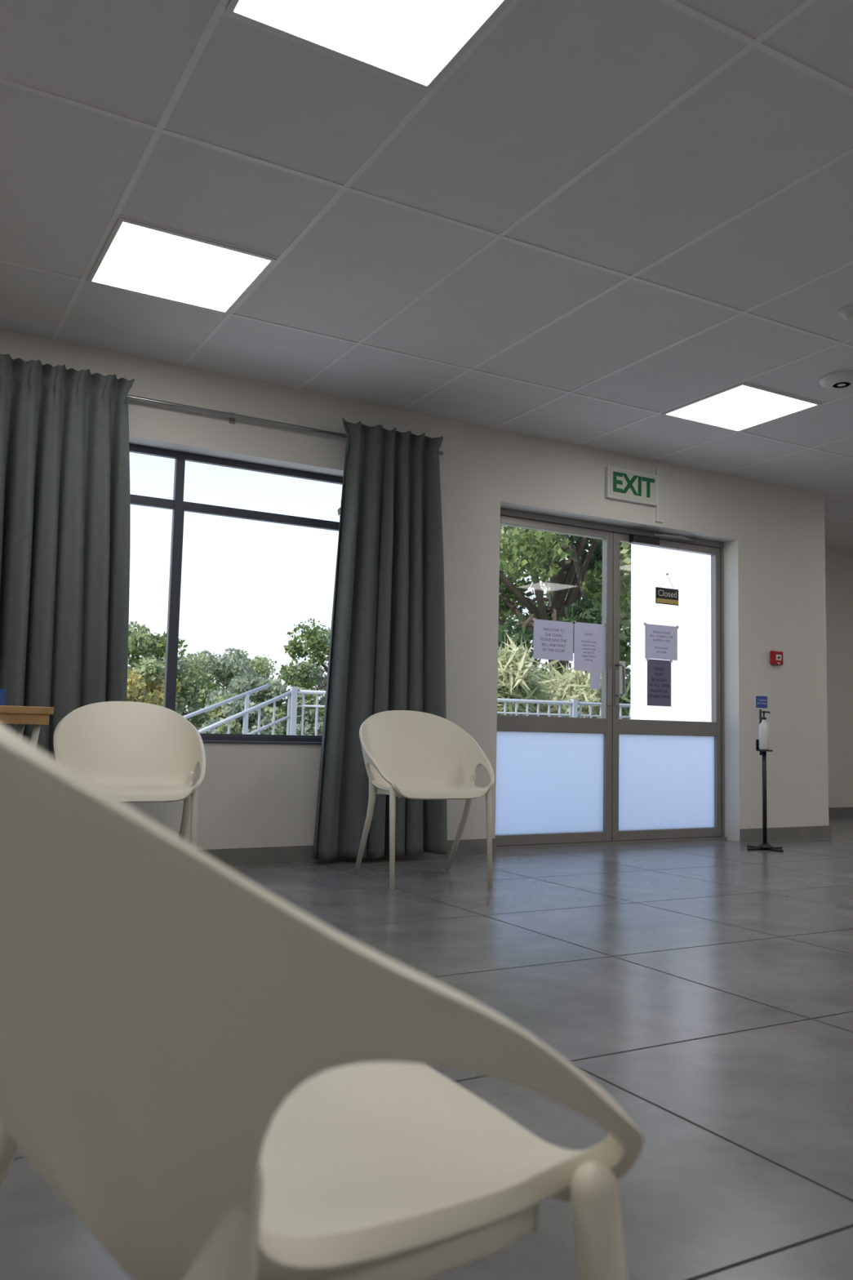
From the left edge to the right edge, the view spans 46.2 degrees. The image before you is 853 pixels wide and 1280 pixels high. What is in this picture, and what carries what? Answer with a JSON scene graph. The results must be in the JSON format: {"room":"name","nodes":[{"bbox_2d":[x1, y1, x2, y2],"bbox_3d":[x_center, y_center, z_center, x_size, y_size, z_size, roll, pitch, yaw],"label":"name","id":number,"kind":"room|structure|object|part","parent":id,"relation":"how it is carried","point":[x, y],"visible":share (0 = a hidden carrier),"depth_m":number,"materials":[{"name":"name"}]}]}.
{"room":"waiting room","nodes":[
{"label":"waiting room","id":0,"kind":"room"},
{"bbox_2d":[0,328,828,849],"bbox_3d":[-1.093,-0.154,5.278,9.220,2.625,0.220,4,-6,-29],"label":"wall","id":1,"kind":"structure","parent":0,"point":[772,535],"depth_m":6.00,"materials":[{"name":"paint"}]},
{"bbox_2d":[128,444,342,742],"bbox_3d":[-1.273,-0.230,5.229,2.150,1.520,0.039,4,-6,-29],"label":"frame","id":2,"kind":"object","parent":1,"relation":"attached to","point":[177,504],"visible":0.38,"depth_m":5.25,"materials":[{"name":"metal"}]},
{"bbox_2d":[173,510,322,737],"bbox_3d":[-0.836,-0.062,5.465,1.066,1.176,0.015,4,-6,-29],"label":"window","id":3,"kind":"structure","parent":1,"relation":"in","point":[201,734],"depth_m":5.24,"materials":[{"name":"metal"}]},
{"bbox_2d":[202,740,321,744],"bbox_3d":[-1.247,0.515,5.084,2.150,0.010,0.145,4,-6,-29],"label":"sill","id":4,"kind":"structure","parent":1,"relation":"attached to","point":[203,741],"depth_m":5.23,"materials":[{"name":"metal"}]},
{"bbox_2d":[127,394,443,455],"bbox_3d":[-1.269,-1.191,5.104,3.110,0.060,0.053,4,-6,-29],"label":"curtain rod","id":5,"kind":"object","parent":1,"relation":"attached to","point":[233,415],"visible":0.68,"depth_m":5.24,"materials":[{"name":"metal"}]},
{"bbox_2d":[0,353,134,758],"bbox_3d":[-1.978,-0.146,4.502,1.305,2.379,0.142,4,-6,-29],"label":"curtain","id":6,"kind":"object","parent":5,"relation":"hanging from","point":[65,504],"visible":0.75,"depth_m":4.67,"materials":[{"name":"fabric"}]},
{"bbox_2d":[312,417,447,860],"bbox_3d":[-0.209,-0.014,5.495,0.786,2.379,0.142,4,-6,-29],"label":"curtain","id":7,"kind":"object","parent":5,"relation":"hanging from","point":[387,649],"visible":0.86,"depth_m":5.47,"materials":[{"name":"fabric"}]},
{"bbox_2d":[200,806,852,866],"bbox_3d":[-0.183,1.238,6.320,12.000,0.085,1.353,4,-6,-29],"label":"baseboard","id":8,"kind":"structure","parent":1,"relation":"attached to","point":[291,854],"depth_m":5.64,"materials":[{"name":"tile"}]},
{"bbox_2d":[494,515,613,845],"bbox_3d":[0.798,0.264,6.384,0.962,2.040,0.050,4,-6,-29],"label":"leaf","id":9,"kind":"object","parent":1,"relation":"attached to","point":[603,725],"visible":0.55,"depth_m":6.49,"materials":[{"name":"metal"}]},
{"bbox_2d":[532,617,574,661],"bbox_3d":[0.816,-0.001,6.408,0.338,0.258,0.002,4,-6,-29],"label":"paper notice","id":10,"kind":"object","parent":9,"relation":"attached to","point":[553,640],"visible":1,"depth_m":6.41,"materials":[{"name":"white paper"}]},
{"bbox_2d":[541,627,566,652],"bbox_3d":[0.817,0.001,6.407,0.202,0.148,0.001,4,-6,-29],"label":"print","id":11,"kind":"object","parent":10,"relation":"attached to","point":[553,639],"depth_m":6.41},
{"bbox_2d":[573,621,604,671],"bbox_3d":[1.063,0.044,6.544,0.264,0.321,0.002,4,-6,-29],"label":"paper notice","id":12,"kind":"object","parent":9,"relation":"attached to","point":[588,637],"visible":1,"depth_m":6.54,"materials":[{"name":"white paper"}]},
{"bbox_2d":[582,633,596,661],"bbox_3d":[1.064,0.048,6.543,0.125,0.184,0.001,4,-6,-29],"label":"print","id":13,"kind":"object","parent":12,"relation":"attached to","point":[588,640],"depth_m":6.55},
{"bbox_2d":[588,670,601,688],"bbox_3d":[1.106,0.262,6.551,0.109,0.119,0.002,4,-6,-29],"label":"paper notice","id":14,"kind":"object","parent":9,"relation":"attached to","point":[594,676],"visible":1,"depth_m":6.55,"materials":[{"name":"white paper"}]},
{"bbox_2d":[495,533,714,835],"bbox_3d":[1.264,0.248,6.572,1.847,2.002,0.134,4,-6,-29],"label":"door","id":15,"kind":"structure","parent":1,"relation":"in","point":[547,782],"depth_m":6.50,"materials":[{"name":"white glass"}]},
{"bbox_3d":[0.784,0.902,6.324,0.854,0.632,0.004,4,-6,-29],"label":"frosted panel","id":16,"kind":"part","parent":15,"relation":"part of","materials":[{"name":"white glass"}]},
{"bbox_3d":[1.281,0.264,6.589,0.033,0.218,0.060,4,-6,-29],"label":"pull handle","id":17,"kind":"part","parent":15,"relation":"part of","materials":[{"name":"metal"}]},
{"bbox_3d":[1.637,0.966,6.801,0.881,0.632,0.004,4,-6,-29],"label":"frosted panel","id":18,"kind":"part","parent":15,"relation":"part of","materials":[{"name":"white glass"}]},
{"bbox_3d":[1.735,-0.705,6.881,0.426,0.025,0.076,5,-6,-35],"label":"closer arm","id":19,"kind":"part","parent":15,"relation":"part of","materials":[{"name":"metal"}]},
{"bbox_2d":[500,507,724,836],"bbox_3d":[1.218,0.282,6.620,2.010,2.107,0.070,4,-6,-29],"label":"frame","id":20,"kind":"object","parent":1,"relation":"attached to","point":[504,512],"visible":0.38,"depth_m":6.97,"materials":[{"name":"metal"}]},
{"bbox_2d":[604,466,657,506],"bbox_3d":[1.354,-1.012,6.584,0.424,0.208,0.035,4,-6,-29],"label":"exit sign","id":21,"kind":"object","parent":1,"relation":"attached to","point":[621,484],"visible":1,"depth_m":6.56,"materials":[{"name":"white plastic"}]},
{"bbox_2d":[655,467,663,522],"bbox_3d":[1.564,-0.971,6.711,0.060,0.365,0.014,4,-6,-29],"label":"cable conduit","id":22,"kind":"object","parent":1,"relation":"attached to","point":[657,470],"visible":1,"depth_m":6.70,"materials":[{"name":"white plastic"}]},
{"bbox_2d":[611,532,721,840],"bbox_3d":[1.647,0.328,6.859,0.980,2.040,0.050,4,-6,-29],"label":"leaf","id":23,"kind":"object","parent":1,"relation":"attached to","point":[628,726],"visible":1,"depth_m":6.87,"materials":[{"name":"metal"}]},
{"bbox_2d":[614,669,618,706],"bbox_3d":[1.258,0.316,6.608,0.032,0.240,0.006,4,-6,-29],"label":"lock plate","id":24,"kind":"object","parent":23,"relation":"attached to","point":[616,671],"visible":1,"depth_m":6.60,"materials":[{"name":"metal"}]},
{"bbox_2d":[619,661,625,697],"bbox_3d":[1.301,0.261,6.658,0.060,0.240,0.008,4,-6,-29],"label":"plate","id":25,"kind":"object","parent":23,"relation":"attached to","point":[620,662],"visible":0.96,"depth_m":6.65,"materials":[{"name":"metal"}]},
{"bbox_2d":[629,533,659,546],"bbox_3d":[1.480,-0.676,6.784,0.230,0.053,0.055,4,-6,-29],"label":"door closer","id":26,"kind":"object","parent":23,"relation":"attached to","point":[633,539],"depth_m":6.75,"materials":[{"name":"black metal"}]},
{"bbox_2d":[645,657,672,706],"bbox_3d":[1.590,0.290,6.822,0.239,0.322,0.002,4,-6,-29],"label":"paper notice","id":27,"kind":"object","parent":23,"relation":"attached to","point":[659,671],"visible":1,"depth_m":6.82,"materials":[{"name":"purple paper"}]},
{"bbox_2d":[648,666,670,698],"bbox_3d":[1.591,0.291,6.822,0.195,0.208,0.001,4,-6,-29],"label":"print","id":28,"kind":"object","parent":27,"relation":"attached to","point":[659,677],"depth_m":6.82,"materials":[{"name":"black paper"}]},
{"bbox_2d":[644,622,679,660],"bbox_3d":[1.612,0.013,6.857,0.317,0.241,0.002,4,-6,-29],"label":"paper notice","id":29,"kind":"object","parent":23,"relation":"attached to","point":[660,641],"visible":1,"depth_m":6.86,"materials":[{"name":"white paper"}]},
{"bbox_2d":[649,631,671,653],"bbox_3d":[1.613,0.017,6.856,0.207,0.151,0.001,4,-6,-29],"label":"print","id":30,"kind":"object","parent":29,"relation":"attached to","point":[660,642],"depth_m":6.85},
{"bbox_2d":[655,573,678,605],"bbox_3d":[1.665,-0.354,6.912,0.208,0.218,0.018,4,-6,-29],"label":"sign","id":31,"kind":"object","parent":23,"relation":"attached to","point":[663,595],"visible":1,"depth_m":6.90,"materials":[{"name":"black plastic"}]},
{"bbox_2d":[769,650,782,665],"bbox_3d":[2.505,0.128,7.141,0.100,0.100,0.040,4,-6,-29],"label":"fire alarm","id":32,"kind":"object","parent":1,"relation":"attached to","point":[776,656],"visible":1,"depth_m":7.12,"materials":[{"name":"red plastic"}]},
{"bbox_2d":[0,0,852,550],"bbox_3d":[2.088,-1.608,2.638,12.300,0.070,10.610,4,-6,-29],"label":"ceiling","id":33,"kind":"structure","parent":0,"point":[557,85],"depth_m":3.54,"materials":[{"name":"tile"}]},
{"bbox_2d":[86,217,276,314],"bbox_3d":[-1.008,-1.508,4.071,0.612,0.014,0.612,4,-6,-29],"label":"frame","id":34,"kind":"object","parent":33,"relation":"attached to","point":[114,231],"visible":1,"depth_m":3.95,"materials":[{"name":"white plastic"}]},
{"bbox_2d":[92,222,270,311],"bbox_3d":[-1.008,-1.510,4.072,0.576,0.009,0.576,4,-6,-29],"label":"ceiling light","id":35,"kind":"object","parent":34,"relation":"attached to","point":[139,259],"visible":1,"depth_m":4.05,"materials":[{"name":"white plastic"}]},
{"bbox_2d":[224,0,512,91],"bbox_3d":[-0.107,-1.635,2.478,0.612,0.014,0.612,4,-6,-29],"label":"frame","id":36,"kind":"object","parent":33,"relation":"attached to","point":[232,4],"visible":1,"depth_m":2.70,"materials":[{"name":"white plastic"}]},
{"bbox_2d":[234,0,502,84],"bbox_3d":[-0.107,-1.636,2.478,0.576,0.009,0.576,4,-6,-29],"label":"ceiling light","id":37,"kind":"object","parent":36,"relation":"attached to","point":[412,39],"visible":1,"depth_m":2.63,"materials":[{"name":"white plastic"}]},
{"bbox_2d":[0,0,852,541],"bbox_3d":[2.080,-1.572,2.648,12.000,0.006,10.340,4,-6,-29],"label":"grid","id":38,"kind":"object","parent":33,"relation":"attached to","point":[757,43],"depth_m":3.59,"materials":[{"name":"grey metal"}]},
{"bbox_2d":[661,382,822,432],"bbox_3d":[1.765,-1.302,5.624,0.612,0.014,0.612,4,-6,-29],"label":"frame","id":39,"kind":"object","parent":33,"relation":"attached to","point":[817,404],"visible":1,"depth_m":5.53,"materials":[{"name":"white plastic"}]},
{"bbox_2d":[667,385,815,430],"bbox_3d":[1.765,-1.304,5.624,0.576,0.009,0.576,4,-6,-29],"label":"ceiling light","id":40,"kind":"object","parent":39,"relation":"attached to","point":[743,406],"visible":1,"depth_m":5.61,"materials":[{"name":"white plastic"}]},
{"bbox_2d":[819,370,852,389],"bbox_3d":[2.126,-1.324,5.119,0.210,0.040,0.210,4,-6,-29],"label":"security camera","id":41,"kind":"object","parent":33,"relation":"attached to","point":[841,380],"depth_m":5.08,"materials":[{"name":"white plastic"}]},
{"bbox_2d":[838,304,852,321],"bbox_3d":[1.828,-1.402,4.306,0.100,0.047,0.100,4,-6,-29],"label":"smoke detector","id":42,"kind":"object","parent":33,"relation":"attached to","point":[846,313],"visible":1,"depth_m":4.29,"materials":[{"name":"white plastic"}]},
{"bbox_2d":[0,816,852,1279],"bbox_3d":[2.028,1.020,2.396,12.300,0.100,10.610,4,-6,-29],"label":"floor","id":43,"kind":"structure","parent":0,"point":[705,987],"depth_m":2.52,"materials":[{"name":"tile"}]},
{"bbox_2d":[0,705,53,746],"bbox_3d":[-2.140,0.627,3.864,1.200,0.767,0.560,4,-6,-29],"label":"side table","id":44,"kind":"object","parent":43,"relation":"on","point":[21,716],"visible":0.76,"depth_m":3.91,"materials":[{"name":"brown wood"}]},
{"bbox_2d":[0,688,5,705],"bbox_3d":[-1.764,0.192,4.051,0.120,0.150,0.054,4,-6,-29],"label":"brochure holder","id":45,"kind":"object","parent":44,"relation":"on","point":[2,691],"visible":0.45,"depth_m":4.06,"materials":[{"name":"blue plastic"}]},
{"bbox_3d":[-1.821,0.707,4.309,0.131,0.704,0.027,2,-5,-13],"label":"leg","id":46,"kind":"part","parent":44,"relation":"part of","materials":[{"name":"white plastic"}]},
{"bbox_3d":[-1.590,0.675,3.901,0.027,0.704,0.131,-4,-7,44],"label":"leg","id":47,"kind":"part","parent":44,"relation":"part of","materials":[{"name":"white plastic"}]},
{"bbox_2d":[53,701,205,847],"bbox_3d":[-1.264,0.661,4.223,0.614,0.814,0.565,3,-6,-22],"label":"tub chair","id":48,"kind":"object","parent":43,"relation":"on","point":[135,752],"visible":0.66,"depth_m":4.34,"materials":[{"name":"plastic"}]},
{"bbox_3d":[-1.082,0.832,4.407,0.039,0.516,0.276,4,-6,-27],"label":"leg","id":49,"kind":"part","parent":48,"relation":"part of","materials":[{"name":"plastic"}]},
{"bbox_3d":[-0.950,0.830,4.063,0.030,0.451,0.056,3,-6,-22],"label":"leg","id":50,"kind":"part","parent":48,"relation":"part of","materials":[{"name":"plastic"}]},
{"bbox_2d":[0,723,644,1279],"bbox_3d":[-0.228,0.358,0.672,0.565,0.814,0.614,4,-6,-29],"label":"tub chair","id":51,"kind":"object","parent":43,"relation":"on","point":[220,1081],"visible":1,"depth_m":0.44,"materials":[{"name":"plastic"}]},
{"bbox_3d":[-0.451,0.516,0.817,0.276,0.516,0.039,5,-6,-34],"label":"leg","id":52,"kind":"part","parent":51,"relation":"part of","materials":[{"name":"plastic"}]},
{"bbox_3d":[-0.209,0.482,0.389,0.276,0.516,0.039,4,-6,-24],"label":"leg","id":53,"kind":"part","parent":51,"relation":"part of","materials":[{"name":"plastic"}]},
{"bbox_3d":[-0.020,0.331,0.536,0.228,0.040,0.032,5,-7,-38],"label":"rail","id":54,"kind":"part","parent":51,"relation":"part of","materials":[{"name":"plastic"}]},
{"bbox_3d":[0.107,0.533,0.572,0.056,0.451,0.030,4,-6,-29],"label":"leg","id":55,"kind":"part","parent":51,"relation":"part of","materials":[{"name":"plastic"}]},
{"bbox_2d":[353,710,494,889],"bbox_3d":[-0.022,0.744,4.815,0.614,0.814,0.565,3,-6,-22],"label":"tub chair","id":56,"kind":"object","parent":43,"relation":"on","point":[406,753],"visible":1,"depth_m":4.91,"materials":[{"name":"plastic"}]},
{"bbox_3d":[-0.296,0.888,4.815,0.039,0.516,0.276,3,-6,-17],"label":"leg","id":57,"kind":"part","parent":56,"relation":"part of","materials":[{"name":"plastic"}]},
{"bbox_3d":[-0.185,0.704,4.630,0.032,0.040,0.228,4,-6,-31],"label":"rail","id":58,"kind":"part","parent":56,"relation":"part of","materials":[{"name":"plastic"}]},
{"bbox_3d":[-0.153,0.886,4.475,0.030,0.451,0.056,3,-6,-22],"label":"leg","id":59,"kind":"part","parent":56,"relation":"part of","materials":[{"name":"plastic"}]},
{"bbox_3d":[0.161,0.915,4.997,0.039,0.516,0.276,4,-6,-26],"label":"leg","id":60,"kind":"part","parent":56,"relation":"part of","materials":[{"name":"plastic"}]},
{"bbox_3d":[0.291,0.912,4.652,0.030,0.451,0.056,3,-6,-22],"label":"leg","id":61,"kind":"part","parent":56,"relation":"part of","materials":[{"name":"plastic"}]},
{"bbox_2d":[496,836,727,849],"bbox_3d":[1.196,1.322,6.522,2.010,0.018,0.105,4,-6,-29],"label":"threshold","id":62,"kind":"object","parent":43,"relation":"on","point":[704,838],"visible":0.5,"depth_m":6.45,"materials":[{"name":"metal"}]},
{"bbox_2d":[746,695,783,852],"bbox_3d":[2.177,0.850,6.438,0.234,0.983,0.220,0,-5,13],"label":"stand","id":63,"kind":"object","parent":43,"relation":"on","point":[761,701],"visible":1,"depth_m":6.43,"materials":[{"name":"black metal"}]},
{"bbox_3d":[2.177,0.407,6.497,0.110,0.090,0.006,4,-6,-29],"label":"label plate","id":64,"kind":"part","parent":63,"relation":"part of","materials":[{"name":"blue plastic"}]},
{"bbox_2d":[755,719,773,751],"bbox_3d":[2.183,0.617,6.457,0.070,0.205,0.076,4,-6,-29],"label":"bottle","id":65,"kind":"object","parent":63,"relation":"on","point":[762,744],"depth_m":6.44,"materials":[{"name":"white plastic"}]},
{"bbox_3d":[2.166,1.333,6.393,0.234,0.013,0.219,0,-5,13],"label":"plate","id":66,"kind":"part","parent":63,"relation":"part of","materials":[{"name":"black plastic"}]},
{"bbox_2d":[630,543,711,721],"bbox_3d":[2.371,0.083,8.393,0.120,3.120,1.820,4,-6,-29],"label":"glass pane","id":67,"kind":"structure","parent":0,"point":[689,573],"depth_m":8.63,"materials":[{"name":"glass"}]},
{"bbox_2d":[825,545,852,807],"bbox_3d":[3.498,0.323,9.322,2.780,2.625,0.120,4,-6,-29],"label":"wall","id":68,"kind":"structure","parent":0,"point":[838,561],"depth_m":9.49,"materials":[{"name":"paint"}]},
{"label":"outside","id":69,"kind":"structure","parent":0,"visible":0},
{"bbox_3d":[-9.781,4.101,37.454,100.000,0.100,64.780,4,-6,-29],"label":"ground","id":70,"kind":"structure","parent":69,"visible":0},
{"bbox_2d":[126,657,181,706],"bbox_3d":[-4.551,1.259,16.189,1.568,1.929,1.732,4,-6,-29],"label":"shrub","id":71,"kind":"object","parent":70,"relation":"on","point":[148,673],"visible":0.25,"depth_m":16.04,"materials":[{"name":"green plant"}]},
{"bbox_2d":[127,620,223,716],"bbox_3d":[-5.389,1.063,19.453,2.923,2.857,2.703,4,-6,-29],"label":"shrub","id":72,"kind":"object","parent":70,"relation":"on","point":[140,640],"visible":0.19,"depth_m":19.15,"materials":[{"name":"green plant"}]},
{"bbox_2d":[139,650,259,733],"bbox_3d":[-4.894,1.545,21.589,2.766,2.653,2.346,2,-5,-7],"label":"shrub","id":73,"kind":"object","parent":70,"relation":"on","point":[222,669],"visible":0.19,"depth_m":21.65,"materials":[{"name":"green plant"}]},
{"bbox_2d":[177,647,279,724],"bbox_3d":[-5.256,1.589,24.510,3.154,2.918,2.544,4,-6,-29],"label":"shrub","id":74,"kind":"object","parent":70,"relation":"on","point":[260,665],"visible":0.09,"depth_m":24.68,"materials":[{"name":"green plant"}]},
{"bbox_2d":[198,693,283,734],"bbox_3d":[-3.095,1.577,16.586,1.335,1.409,1.736,-2,-6,31],"label":"shrub","id":75,"kind":"object","parent":70,"relation":"on","point":[216,714],"visible":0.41,"depth_m":16.37,"materials":[{"name":"green plant"}]},
{"bbox_2d":[204,671,324,735],"bbox_3d":[-3.003,1.582,18.747,2.357,1.959,2.005,4,-6,-26],"label":"shrub","id":76,"kind":"object","parent":70,"relation":"on","point":[242,683],"visible":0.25,"depth_m":18.51,"materials":[{"name":"green plant"}]},
{"bbox_2d":[277,617,330,735],"bbox_3d":[-1.894,1.147,22.506,2.839,3.408,2.742,1,-5,8],"label":"shrub","id":77,"kind":"object","parent":70,"relation":"on","point":[308,677],"visible":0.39,"depth_m":21.91,"materials":[{"name":"green plant"}]},
{"bbox_2d":[182,684,630,735],"bbox_3d":[0.677,1.141,10.020,7.906,1.236,0.945,4,-6,-29],"label":"stair railing","id":78,"kind":"object","parent":70,"relation":"on","point":[292,705],"visible":0.16,"depth_m":8.63,"materials":[{"name":"white metal"}]},
{"bbox_3d":[-2.236,0.721,8.927,1.713,0.732,0.036,4,-6,-29],"label":"rail","id":79,"kind":"part","parent":78,"relation":"part of","materials":[{"name":"white metal"}]},
{"bbox_3d":[-1.575,0.630,8.272,1.014,0.481,0.036,4,-6,-29],"label":"rail","id":80,"kind":"part","parent":78,"relation":"part of","materials":[{"name":"white metal"}]},
{"bbox_3d":[-1.580,0.830,8.253,1.009,0.471,0.024,4,-6,-29],"label":"rail","id":81,"kind":"part","parent":78,"relation":"part of","materials":[{"name":"white metal"}]},
{"bbox_3d":[1.606,0.762,10.060,6.300,0.019,0.020,4,-6,-29],"label":"rail","id":82,"kind":"part","parent":78,"relation":"part of","materials":[{"name":"white metal"}]},
{"bbox_3d":[1.608,0.642,10.071,6.300,0.034,0.036,4,-6,-29],"label":"rail","id":83,"kind":"part","parent":78,"relation":"part of","materials":[{"name":"white metal"}]},
{"bbox_2d":[337,507,631,707],"bbox_3d":[2.671,-1.359,18.802,7.879,7.948,7.667,5,-7,-38],"label":"leafy tree","id":84,"kind":"object","parent":70,"relation":"on","point":[579,575],"visible":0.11,"depth_m":17.98,"materials":[{"name":"green plant"}]},
{"bbox_2d":[497,633,626,719],"bbox_3d":[1.413,1.088,14.757,3.780,2.255,2.912,4,-6,-29],"label":"plant","id":85,"kind":"object","parent":70,"relation":"on","point":[518,677],"visible":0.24,"depth_m":14.03,"materials":[{"name":"green plant"}]},
{"bbox_2d":[498,524,631,681],"bbox_3d":[4.422,-0.834,24.188,7.094,7.968,6.357,2,-5,-12],"label":"leafy tree","id":86,"kind":"object","parent":70,"relation":"on","point":[624,646],"visible":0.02,"depth_m":22.70,"materials":[{"name":"green plant"}]},
{"bbox_2d":[573,670,631,719],"bbox_3d":[3.135,1.305,14.571,2.306,2.215,2.310,-1,-6,25],"label":"dry shrub","id":87,"kind":"object","parent":70,"relation":"on","point":[627,700],"visible":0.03,"depth_m":14.22,"materials":[{"name":"green plant"}]}
]}

